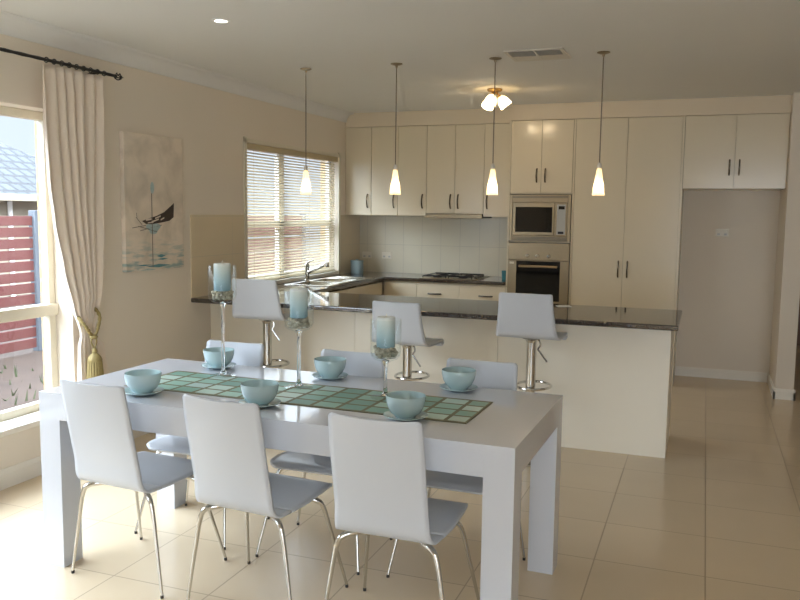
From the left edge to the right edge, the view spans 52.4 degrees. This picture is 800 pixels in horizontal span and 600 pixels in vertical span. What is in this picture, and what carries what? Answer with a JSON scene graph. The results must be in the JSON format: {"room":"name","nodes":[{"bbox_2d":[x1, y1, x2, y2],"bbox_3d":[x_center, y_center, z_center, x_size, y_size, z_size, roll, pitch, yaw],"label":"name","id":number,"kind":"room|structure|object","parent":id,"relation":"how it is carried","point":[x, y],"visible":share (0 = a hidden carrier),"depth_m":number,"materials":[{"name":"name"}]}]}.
{"room":"dining room","nodes":[
{"label":"dining room","id":0,"kind":"room"},
{"bbox_2d":[0,105,325,389],"bbox_3d":[-2.801,0.035,3.255,0.069,2.875,12.740,3,7,20],"label":"wall","id":1,"kind":"structure","parent":0,"point":[35,122],"depth_m":4.96,"materials":[{"name":"beige paint"}]},
{"bbox_2d":[0,34,359,469],"bbox_3d":[-2.701,-0.109,3.202,0.138,2.575,12.500,3,7,20],"label":"wall","id":2,"kind":"structure","parent":0,"point":[149,316],"depth_m":5.85,"materials":[{"name":"white paint"}]},
{"bbox_2d":[0,106,57,437],"bbox_3d":[-2.616,-0.060,3.454,0.223,1.815,3.320,3,7,20],"label":"window","id":3,"kind":"structure","parent":2,"relation":"in","point":[27,416],"depth_m":4.88,"materials":[{"name":"wood"}]},
{"bbox_2d":[0,47,122,79],"bbox_3d":[-2.390,-1.228,3.499,0.144,0.048,3.478,3,7,20],"label":"curtain rod","id":4,"kind":"object","parent":2,"relation":"attached to","point":[53,61],"visible":1,"depth_m":4.63,"materials":[{"name":"black metal"}]},
{"bbox_2d":[42,63,108,380],"bbox_3d":[-1.910,-0.173,4.838,0.064,2.330,0.505,3,7,20],"label":"curtain","id":5,"kind":"object","parent":4,"relation":"hanging from","point":[73,101],"visible":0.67,"depth_m":4.80,"materials":[{"name":"beige fabric"}]},
{"bbox_2d":[77,307,103,378],"bbox_3d":[-1.887,0.276,4.936,0.234,0.507,0.184,3,7,20],"label":"tieback","id":6,"kind":"object","parent":5,"relation":"attached to","point":[94,361],"visible":0.82,"depth_m":4.87,"materials":[{"name":"gold fabric"}]},
{"bbox_2d":[0,430,149,490],"bbox_3d":[-3.166,1.261,1.949,0.014,0.110,9.575,3,7,20],"label":"baseboard","id":7,"kind":"structure","parent":2,"relation":"attached to","point":[16,474],"depth_m":4.63,"materials":[{"name":"paint"}]},
{"bbox_2d":[119,131,183,272],"bbox_3d":[-1.697,-0.668,5.598,0.034,0.918,0.636,3,7,20],"label":"canvas painting","id":8,"kind":"object","parent":2,"relation":"attached to","point":[151,176],"visible":1,"depth_m":5.55,"materials":[{"name":"beige fabric"}]},
{"bbox_2d":[0,10,353,122],"bbox_3d":[-2.651,-1.318,2.850,0.098,0.095,12.114,3,7,20],"label":"trim","id":9,"kind":"structure","parent":2,"relation":"attached to","point":[13,25],"depth_m":5.42,"materials":[{"name":"paint"}]},
{"bbox_2d":[243,136,340,283],"bbox_3d":[-1.010,-0.810,7.626,0.140,1.258,1.891,3,7,20],"label":"window","id":10,"kind":"structure","parent":2,"relation":"in","point":[245,140],"depth_m":7.48,"materials":[{"name":"wood"}]},
{"bbox_2d":[247,143,337,279],"bbox_3d":[-0.989,-0.805,7.618,0.055,1.172,1.795,3,7,20],"label":"blind","id":11,"kind":"object","parent":10,"relation":"attached to","point":[255,147],"visible":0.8,"depth_m":7.52,"materials":[{"name":"white plastic"}]},
{"bbox_2d":[345,127,371,214],"bbox_3d":[-0.376,-1.364,8.677,0.297,0.909,0.425,3,7,20],"label":"upper cabinet","id":12,"kind":"object","parent":2,"relation":"attached to","point":[358,168],"visible":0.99,"depth_m":8.51,"materials":[{"name":"beige laminate"}]},
{"bbox_2d":[0,346,799,599],"bbox_3d":[0.774,1.265,3.420,6.630,0.120,15.320,3,7,20],"label":"floor","id":13,"kind":"structure","parent":0,"point":[717,517],"depth_m":3.91,"materials":[{"name":"tile"}]},
{"bbox_2d":[60,378,226,598],"bbox_3d":[-1.112,0.736,3.460,0.510,0.879,0.537,4,7,26],"label":"dining chair","id":14,"kind":"object","parent":13,"relation":"on","point":[97,416],"visible":0.91,"depth_m":3.26,"materials":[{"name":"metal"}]},
{"bbox_2d":[134,340,269,549],"bbox_3d":[-0.944,0.676,4.030,0.510,0.879,0.537,3,7,20],"label":"dining chair","id":15,"kind":"object","parent":13,"relation":"on","point":[247,354],"visible":0.31,"depth_m":4.14,"materials":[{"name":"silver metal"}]},
{"bbox_2d":[232,278,289,367],"bbox_3d":[-0.942,0.378,5.797,0.402,1.090,0.444,3,6,16],"label":"bar stool","id":16,"kind":"object","parent":13,"relation":"on","point":[258,299],"visible":0.74,"depth_m":5.58,"materials":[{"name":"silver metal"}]},
{"bbox_2d":[182,394,347,599],"bbox_3d":[-0.553,0.769,3.211,0.510,0.879,0.537,4,7,25],"label":"dining chair","id":17,"kind":"object","parent":13,"relation":"on","point":[226,439],"visible":0.99,"depth_m":3.01,"materials":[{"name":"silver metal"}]},
{"bbox_2d":[39,358,562,599],"bbox_3d":[-0.426,0.787,3.561,2.088,0.771,0.878,3,7,21],"label":"dining table","id":18,"kind":"object","parent":13,"relation":"on","point":[518,428],"visible":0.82,"depth_m":3.30,"materials":[{"name":"white paint"}]},
{"bbox_2d":[125,386,163,395],"bbox_3d":[-1.097,0.392,3.472,0.172,0.018,0.172,3,7,20],"label":"saucer","id":19,"kind":"object","parent":18,"relation":"on","point":[158,389],"visible":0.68,"depth_m":3.46,"materials":[{"name":"teal ceramic"}]},
{"bbox_2d":[124,369,160,393],"bbox_3d":[-1.096,0.351,3.467,0.153,0.086,0.153,3,7,20],"label":"bowl","id":20,"kind":"object","parent":19,"relation":"on","point":[140,381],"visible":0.99,"depth_m":3.42,"materials":[{"name":"teal ceramic"}]},
{"bbox_2d":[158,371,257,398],"bbox_3d":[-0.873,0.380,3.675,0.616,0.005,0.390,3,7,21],"label":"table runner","id":21,"kind":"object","parent":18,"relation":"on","point":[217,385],"depth_m":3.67,"materials":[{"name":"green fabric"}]},
{"bbox_2d":[208,276,236,374],"bbox_3d":[-0.835,0.098,3.829,0.132,0.524,0.132,3,7,20],"label":"candle holder","id":22,"kind":"object","parent":21,"relation":"on","point":[222,304],"visible":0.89,"depth_m":3.83,"materials":[{"name":"clear glass"}]},
{"bbox_2d":[211,290,233,299],"bbox_3d":[-0.833,-0.025,3.818,0.099,0.050,0.094,3,7,20],"label":"pebbles","id":23,"kind":"object","parent":22,"relation":"in","point":[219,295],"visible":0.95,"depth_m":3.79,"materials":[{"name":"beige stone"}]},
{"bbox_2d":[213,261,230,290],"bbox_3d":[-0.833,-0.114,3.806,0.078,0.141,0.078,3,7,20],"label":"candle","id":24,"kind":"object","parent":23,"relation":"on","point":[222,271],"visible":1,"depth_m":3.77,"materials":[{"name":"wax"}]},
{"bbox_2d":[201,362,235,368],"bbox_3d":[-0.905,0.330,4.063,0.172,0.018,0.172,3,7,20],"label":"saucer","id":25,"kind":"object","parent":18,"relation":"on","point":[206,365],"visible":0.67,"depth_m":4.05,"materials":[{"name":"teal ceramic"}]},
{"bbox_2d":[203,347,233,366],"bbox_3d":[-0.904,0.289,4.059,0.153,0.086,0.153,3,7,20],"label":"bowl","id":26,"kind":"object","parent":25,"relation":"on","point":[212,355],"visible":0.88,"depth_m":4.01,"materials":[{"name":"teal ceramic"}]},
{"bbox_2d":[238,398,280,407],"bbox_3d":[-0.567,0.418,3.286,0.172,0.018,0.172,3,7,20],"label":"saucer","id":27,"kind":"object","parent":18,"relation":"on","point":[276,401],"visible":0.44,"depth_m":3.29,"materials":[{"name":"teal ceramic"}]},
{"bbox_2d":[240,379,278,405],"bbox_3d":[-0.567,0.378,3.281,0.153,0.086,0.153,3,7,20],"label":"bowl","id":28,"kind":"object","parent":27,"relation":"on","point":[261,392],"visible":0.92,"depth_m":3.23,"materials":[{"name":"teal ceramic"}]},
{"bbox_2d":[312,372,347,379],"bbox_3d":[-0.331,0.361,3.845,0.172,0.018,0.172,3,7,20],"label":"saucer","id":29,"kind":"object","parent":18,"relation":"on","point":[343,374],"visible":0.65,"depth_m":3.83,"materials":[{"name":"teal ceramic"}]},
{"bbox_2d":[314,356,345,377],"bbox_3d":[-0.330,0.320,3.840,0.153,0.086,0.153,3,7,20],"label":"bowl","id":30,"kind":"object","parent":29,"relation":"on","point":[326,366],"visible":0.97,"depth_m":3.79,"materials":[{"name":"teal ceramic"}]},
{"bbox_2d":[275,380,388,414],"bbox_3d":[-0.322,0.410,3.459,0.697,0.005,0.389,3,7,21],"label":"table runner","id":31,"kind":"object","parent":18,"relation":"on","point":[309,395],"depth_m":3.43,"materials":[{"name":"green fabric"}]},
{"bbox_2d":[284,321,311,385],"bbox_3d":[-0.448,0.174,3.598,0.132,0.433,0.132,3,7,20],"label":"candle holder","id":32,"kind":"object","parent":31,"relation":"on","point":[298,331],"visible":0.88,"depth_m":3.60,"materials":[{"name":"clear glass"}]},
{"bbox_2d":[287,316,309,327],"bbox_3d":[-0.447,0.096,3.591,0.102,0.057,0.098,3,7,20],"label":"pebbles","id":33,"kind":"object","parent":32,"relation":"in","point":[294,322],"visible":0.97,"depth_m":3.56,"materials":[{"name":"beige stone"}]},
{"bbox_2d":[290,288,307,318],"bbox_3d":[-0.446,0.007,3.579,0.078,0.141,0.078,3,7,20],"label":"candle","id":34,"kind":"object","parent":33,"relation":"on","point":[298,297],"visible":1,"depth_m":3.55,"materials":[{"name":"wax"}]},
{"bbox_2d":[370,330,401,395],"bbox_3d":[-0.061,0.246,3.428,0.132,0.335,0.132,3,7,20],"label":"candle holder","id":35,"kind":"object","parent":31,"relation":"on","point":[385,361],"visible":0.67,"depth_m":3.43,"materials":[{"name":"clear glass"}]},
{"bbox_2d":[373,345,397,358],"bbox_3d":[-0.059,0.216,3.425,0.101,0.056,0.098,3,7,20],"label":"pebbles","id":36,"kind":"object","parent":35,"relation":"in","point":[390,352],"visible":0.89,"depth_m":3.39,"materials":[{"name":"beige stone"}]},
{"bbox_2d":[376,314,394,347],"bbox_3d":[-0.059,0.128,3.415,0.078,0.141,0.078,3,7,20],"label":"candle","id":37,"kind":"object","parent":36,"relation":"on","point":[385,324],"visible":1,"depth_m":3.38,"materials":[{"name":"wax"}]},
{"bbox_2d":[383,410,427,421],"bbox_3d":[0.021,0.445,3.108,0.172,0.018,0.172,3,7,20],"label":"saucer","id":38,"kind":"object","parent":18,"relation":"on","point":[387,414],"visible":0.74,"depth_m":3.09,"materials":[{"name":"teal ceramic"}]},
{"bbox_2d":[386,391,425,418],"bbox_3d":[0.022,0.404,3.103,0.153,0.086,0.153,3,7,20],"label":"bowl","id":39,"kind":"object","parent":38,"relation":"on","point":[403,404],"visible":1,"depth_m":3.06,"materials":[{"name":"teal ceramic"}]},
{"bbox_2d":[422,395,492,423],"bbox_3d":[0.181,0.438,3.261,0.296,0.005,0.390,3,7,21],"label":"table runner","id":40,"kind":"object","parent":18,"relation":"on","point":[451,410],"depth_m":3.26,"materials":[{"name":"green fabric"}]},
{"bbox_2d":[439,383,477,391],"bbox_3d":[0.260,0.393,3.618,0.172,0.018,0.172,3,7,20],"label":"saucer","id":41,"kind":"object","parent":18,"relation":"on","point":[444,386],"visible":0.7,"depth_m":3.60,"materials":[{"name":"teal ceramic"}]},
{"bbox_2d":[442,366,475,389],"bbox_3d":[0.261,0.352,3.613,0.153,0.086,0.153,3,7,20],"label":"bowl","id":42,"kind":"object","parent":41,"relation":"on","point":[456,377],"visible":0.99,"depth_m":3.56,"materials":[{"name":"teal ceramic"}]},
{"bbox_2d":[255,349,392,574],"bbox_3d":[-0.319,0.710,3.787,0.510,0.879,0.537,3,7,20],"label":"dining chair","id":43,"kind":"object","parent":13,"relation":"on","point":[363,364],"visible":0.39,"depth_m":3.73,"materials":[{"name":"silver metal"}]},
{"bbox_2d":[330,282,382,294],"bbox_3d":[-0.706,0.305,7.636,0.562,0.845,1.680,3,7,20],"label":"base cabinet","id":44,"kind":"object","parent":13,"relation":"on","point":[375,288],"visible":0.04,"depth_m":7.90,"materials":[{"name":"beige laminate"}]},
{"bbox_2d":[384,280,416,296],"bbox_3d":[0.098,0.205,8.565,0.358,0.862,0.585,3,7,20],"label":"base cabinet","id":45,"kind":"object","parent":13,"relation":"on","point":[392,288],"visible":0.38,"depth_m":8.26,"materials":[{"name":"beige laminate"}]},
{"bbox_2d":[325,412,479,599],"bbox_3d":[-0.003,0.801,2.979,0.510,0.879,0.537,3,7,21],"label":"dining chair","id":46,"kind":"object","parent":13,"relation":"on","point":[378,466],"visible":1,"depth_m":2.77,"materials":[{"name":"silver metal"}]},
{"bbox_2d":[372,301,443,380],"bbox_3d":[0.051,0.482,5.434,0.402,0.986,0.444,3,7,23],"label":"bar stool","id":47,"kind":"object","parent":13,"relation":"on","point":[408,318],"visible":0.7,"depth_m":5.22,"materials":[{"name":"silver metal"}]},
{"bbox_2d":[417,282,459,298],"bbox_3d":[0.468,0.227,8.408,0.444,0.862,0.622,3,7,20],"label":"base cabinet","id":48,"kind":"object","parent":13,"relation":"on","point":[424,289],"visible":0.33,"depth_m":8.11,"materials":[{"name":"beige laminate"}]},
{"bbox_2d":[210,304,673,457],"bbox_3d":[0.218,0.479,6.055,3.413,0.862,0.590,3,7,20],"label":"base cabinet","id":49,"kind":"object","parent":13,"relation":"on","point":[615,384],"visible":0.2,"depth_m":5.41,"materials":[{"name":"laminate"}]},
{"bbox_2d":[191,271,681,330],"bbox_3d":[0.607,-0.066,6.960,3.462,0.034,3.167,3,7,20],"label":"countertop","id":50,"kind":"structure","parent":49,"relation":"on","point":[319,298],"depth_m":5.74,"materials":[{"name":"stone"}]},
{"bbox_2d":[304,260,328,280],"bbox_3d":[-0.783,-0.279,7.677,0.280,0.201,0.073,4,7,28],"label":"tap","id":51,"kind":"object","parent":50,"relation":"on","point":[325,264],"visible":1,"depth_m":7.70,"materials":[{"name":"silver metal"}]},
{"bbox_2d":[285,276,374,291],"bbox_3d":[-0.641,-0.102,7.698,0.430,0.170,1.080,3,7,20],"label":"sink","id":52,"kind":"object","parent":50,"relation":"in","point":[334,280],"visible":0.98,"depth_m":7.62,"materials":[{"name":"metal"}]},
{"bbox_2d":[299,282,341,291],"bbox_3d":[-0.751,-0.067,7.405,0.331,0.161,0.351,3,7,20],"label":"basin","id":53,"kind":"object","parent":52,"relation":"in","point":[300,283],"depth_m":7.54,"materials":[{"name":"metal"}]},
{"bbox_2d":[317,279,355,289],"bbox_3d":[-0.623,-0.103,7.745,0.331,0.161,0.301,3,7,20],"label":"basin","id":54,"kind":"object","parent":52,"relation":"in","point":[324,280],"depth_m":7.86,"materials":[{"name":"metal"}]},
{"bbox_2d":[350,259,363,273],"bbox_3d":[-0.461,-0.363,8.720,0.142,0.152,0.142,3,7,20],"label":"canister","id":55,"kind":"object","parent":50,"relation":"on","point":[356,265],"visible":1,"depth_m":8.66,"materials":[{"name":"blue ceramic"}]},
{"bbox_2d":[419,272,489,279],"bbox_3d":[0.565,-0.246,8.329,0.600,0.028,0.500,3,7,20],"label":"cooktop","id":56,"kind":"object","parent":50,"relation":"in","point":[437,275],"visible":1,"depth_m":8.22,"materials":[{"name":"metal"}]},
{"bbox_2d":[502,271,505,279],"bbox_3d":[1.048,-0.247,8.099,0.072,0.090,0.072,3,7,20],"label":"tumbler","id":57,"kind":"object","parent":50,"relation":"on","point":[503,272],"visible":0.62,"depth_m":8.07,"materials":[{"name":"teal glass"}]},
{"bbox_2d":[386,358,525,577],"bbox_3d":[0.282,0.739,3.585,0.510,0.879,0.537,3,7,22],"label":"dining chair","id":58,"kind":"object","parent":13,"relation":"on","point":[493,375],"visible":0.35,"depth_m":3.70,"materials":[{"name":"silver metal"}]},
{"bbox_2d":[459,284,505,300],"bbox_3d":[0.894,0.249,8.250,0.464,0.862,0.622,3,7,20],"label":"base cabinet","id":59,"kind":"object","parent":13,"relation":"on","point":[466,291],"visible":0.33,"depth_m":7.96,"materials":[{"name":"beige laminate"}]},
{"bbox_2d":[496,292,567,466],"bbox_3d":[0.831,0.475,5.160,0.402,1.078,0.444,3,7,22],"label":"bar stool","id":60,"kind":"object","parent":13,"relation":"on","point":[529,317],"visible":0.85,"depth_m":4.96,"materials":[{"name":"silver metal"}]},
{"bbox_2d":[506,119,576,304],"bbox_3d":[1.416,-0.502,7.977,0.623,2.428,0.636,3,7,20],"label":"tall cabinet","id":61,"kind":"object","parent":13,"relation":"on","point":[542,153],"visible":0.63,"depth_m":7.62,"materials":[{"name":"beige laminate"}]},
{"bbox_2d":[507,242,569,304],"bbox_3d":[1.394,-0.265,7.950,0.583,0.598,0.591,3,7,20],"label":"oven","id":62,"kind":"object","parent":61,"relation":"in","point":[533,267],"visible":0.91,"depth_m":7.70,"materials":[{"name":"metal"}]},
{"bbox_2d":[509,195,571,241],"bbox_3d":[1.387,-0.793,7.858,0.583,0.436,0.424,3,7,20],"label":"microwave","id":63,"kind":"object","parent":61,"relation":"in","point":[531,217],"visible":1,"depth_m":7.66,"materials":[{"name":"metal"}]},
{"bbox_2d":[570,116,685,386],"bbox_3d":[2.153,-0.464,7.705,0.948,2.428,0.634,3,7,20],"label":"pantry cabinet","id":64,"kind":"object","parent":13,"relation":"on","point":[626,246],"visible":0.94,"depth_m":7.40,"materials":[{"name":"beige laminate"}]},
{"bbox_2d":[0,0,799,112],"bbox_3d":[0.810,-1.414,3.129,6.625,0.120,15.320,3,7,20],"label":"ceiling","id":65,"kind":"structure","parent":0,"point":[659,49],"depth_m":4.91,"materials":[{"name":"paint"}]},
{"bbox_2d":[212,18,229,22],"bbox_3d":[-0.966,-1.508,4.388,0.100,0.006,0.100,3,7,20],"label":"recessed light","id":66,"kind":"object","parent":65,"relation":"in","point":[219,20],"visible":1,"depth_m":4.38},
{"bbox_2d":[300,68,311,193],"bbox_3d":[-0.683,-1.221,5.907,0.082,0.896,0.082,3,7,20],"label":"pendant lamp","id":67,"kind":"object","parent":65,"relation":"hanging from","point":[305,188],"visible":1,"depth_m":5.92,"materials":[{"name":"glass"}]},
{"bbox_2d":[390,63,401,194],"bbox_3d":[-0.029,-1.187,5.664,0.082,0.896,0.082,3,7,20],"label":"pendant lamp","id":68,"kind":"object","parent":65,"relation":"hanging from","point":[395,186],"visible":1,"depth_m":5.68,"materials":[{"name":"glass"}]},
{"bbox_2d":[486,57,501,194],"bbox_3d":[0.625,-1.153,5.421,0.082,0.896,0.082,3,7,20],"label":"pendant lamp","id":69,"kind":"object","parent":65,"relation":"hanging from","point":[492,189],"visible":1,"depth_m":5.43,"materials":[{"name":"glass"}]},
{"bbox_2d":[482,88,510,110],"bbox_3d":[0.783,-1.656,6.705,0.258,0.168,0.251,3,7,20],"label":"ceiling lamp","id":70,"kind":"object","parent":65,"relation":"attached to","point":[503,101],"visible":0.94,"depth_m":6.68,"materials":[{"name":"white glass"}]},
{"bbox_2d":[503,47,570,61],"bbox_3d":[0.886,-1.572,5.225,0.375,0.014,0.350,3,7,20],"label":"ceiling vent","id":71,"kind":"object","parent":65,"relation":"in","point":[547,53],"visible":1,"depth_m":5.19,"materials":[{"name":"white metal"}]},
{"bbox_2d":[592,51,609,195],"bbox_3d":[1.280,-1.118,5.178,0.082,0.896,0.082,3,7,20],"label":"pendant lamp","id":72,"kind":"object","parent":65,"relation":"hanging from","point":[598,188],"visible":1,"depth_m":5.19,"materials":[{"name":"glass"}]},
{"bbox_2d":[359,190,779,374],"bbox_3d":[1.607,-0.607,8.287,4.360,2.575,0.108,3,7,20],"label":"wall","id":73,"kind":"structure","parent":0,"point":[726,284],"depth_m":7.79,"materials":[{"name":"white paint"}]},
{"bbox_2d":[362,252,371,257],"bbox_3d":[-0.364,-0.497,8.977,0.115,0.072,0.011,3,7,20],"label":"power outlet","id":74,"kind":"object","parent":73,"relation":"attached to","point":[364,254],"visible":1,"depth_m":8.97,"materials":[{"name":"white plastic"}]},
{"bbox_2d":[371,126,398,215],"bbox_3d":[-0.098,-1.349,8.573,0.294,0.909,0.425,3,7,20],"label":"upper cabinet","id":75,"kind":"object","parent":73,"relation":"attached to","point":[383,138],"visible":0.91,"depth_m":8.41,"materials":[{"name":"beige laminate"}]},
{"bbox_2d":[382,252,391,258],"bbox_3d":[-0.144,-0.489,8.895,0.115,0.072,0.011,3,7,20],"label":"power outlet","id":76,"kind":"object","parent":73,"relation":"attached to","point":[386,255],"visible":1,"depth_m":8.89,"materials":[{"name":"white plastic"}]},
{"bbox_2d":[398,126,433,215],"bbox_3d":[0.186,-1.335,8.468,0.311,0.909,0.425,3,7,20],"label":"upper cabinet","id":77,"kind":"object","parent":73,"relation":"attached to","point":[412,141],"visible":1,"depth_m":8.30,"materials":[{"name":"beige laminate"}]},
{"bbox_2d":[426,124,484,213],"bbox_3d":[0.613,-1.325,8.308,0.598,0.883,0.425,3,7,20],"label":"upper cabinet","id":78,"kind":"object","parent":73,"relation":"attached to","point":[455,153],"visible":1,"depth_m":8.14,"materials":[{"name":"beige laminate"}]},
{"bbox_2d":[425,214,491,218],"bbox_3d":[0.605,-0.862,8.354,0.594,0.045,0.407,3,7,20],"label":"range hood","id":79,"kind":"object","parent":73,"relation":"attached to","point":[464,216],"visible":0.97,"depth_m":8.16,"materials":[{"name":"metal"}]},
{"bbox_2d":[483,123,509,216],"bbox_3d":[1.031,-1.290,8.154,0.293,0.909,0.425,3,7,20],"label":"upper cabinet","id":80,"kind":"object","parent":73,"relation":"attached to","point":[493,205],"visible":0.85,"depth_m":7.99,"materials":[{"name":"beige laminate"}]},
{"bbox_2d":[345,95,791,127],"bbox_3d":[1.433,-1.786,7.861,4.214,0.145,0.595,3,7,20],"label":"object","id":81,"kind":"structure","parent":73,"relation":"attached to","point":[782,103],"depth_m":7.46,"materials":[{"name":"beige paint"}]},
{"bbox_2d":[675,366,766,381],"bbox_3d":[3.080,0.712,7.812,0.822,0.090,0.014,3,7,20],"label":"baseboard","id":82,"kind":"structure","parent":73,"relation":"attached to","point":[679,370],"depth_m":7.80,"materials":[{"name":"wood"}]},
{"bbox_2d":[715,229,728,236],"bbox_3d":[3.046,-0.634,7.686,0.115,0.072,0.011,3,7,20],"label":"power outlet","id":83,"kind":"object","parent":73,"relation":"attached to","point":[719,232],"visible":1,"depth_m":7.68,"materials":[{"name":"white plastic"}]},
{"bbox_2d":[683,113,789,190],"bbox_3d":[3.001,-1.312,7.299,0.835,0.633,0.631,3,7,20],"label":"upper cabinet","id":84,"kind":"object","parent":73,"relation":"attached to","point":[744,151],"visible":1,"depth_m":7.04,"materials":[{"name":"beige laminate"}]},
{"bbox_2d":[769,93,799,389],"bbox_3d":[3.433,-0.464,7.169,0.143,2.575,0.736,3,7,20],"label":"wall","id":85,"kind":"structure","parent":0,"point":[787,271],"depth_m":6.88,"materials":[{"name":"white paint"}]},
{"bbox_2d":[767,373,794,400],"bbox_3d":[3.433,0.767,7.343,0.171,0.090,0.850,3,7,20],"label":"baseboard","id":86,"kind":"structure","parent":85,"relation":"attached to","point":[783,394],"depth_m":6.96,"materials":[{"name":"wood"}]},
{"bbox_3d":[5.470,-0.704,9.617,2.140,2.575,0.100,3,7,20],"label":"wall","id":87,"kind":"structure","parent":0,"visible":0},
{"bbox_2d":[797,300,799,345],"bbox_3d":[5.084,-0.450,9.707,0.900,2.040,0.048,3,7,20],"label":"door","id":88,"kind":"structure","parent":87,"relation":"in","point":[798,330],"depth_m":9.86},
{"label":"outside","id":89,"kind":"structure","parent":0,"visible":0},
{"bbox_2d":[0,252,319,410],"bbox_3d":[-14.258,0.079,15.361,29.799,0.100,46.000,3,7,20],"label":"ground","id":90,"kind":"structure","parent":89,"point":[25,359],"depth_m":9.08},
{"bbox_2d":[0,143,36,296],"bbox_3d":[-11.308,-2.058,16.846,7.080,3.900,10.250,3,7,20],"label":"house","id":91,"kind":"structure","parent":90,"relation":"on","point":[18,184],"depth_m":17.26,"materials":[{"name":"grey tile"}]},
{"bbox_2d":[0,210,41,353],"bbox_3d":[-6.122,0.141,6.793,0.100,1.820,8.140,3,7,20],"label":"slatted fence","id":92,"kind":"object","parent":90,"relation":"on","point":[31,220],"visible":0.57,"depth_m":10.27,"materials":[{"name":"red wood"}]},
{"bbox_2d":[0,364,43,404],"bbox_3d":[-3.409,0.943,7.594,3.628,0.119,5.964,3,7,20],"label":"grass","id":93,"kind":"structure","parent":90,"relation":"on","point":[15,371],"depth_m":8.37,"materials":[{"name":"green plant"}]},
{"bbox_2d":[248,214,305,273],"bbox_3d":[-3.365,-0.618,14.109,0.100,1.820,7.350,3,7,20],"label":"slatted fence","id":94,"kind":"object","parent":90,"relation":"on","point":[300,214],"visible":0.06,"depth_m":16.20,"materials":[{"name":"wood"}]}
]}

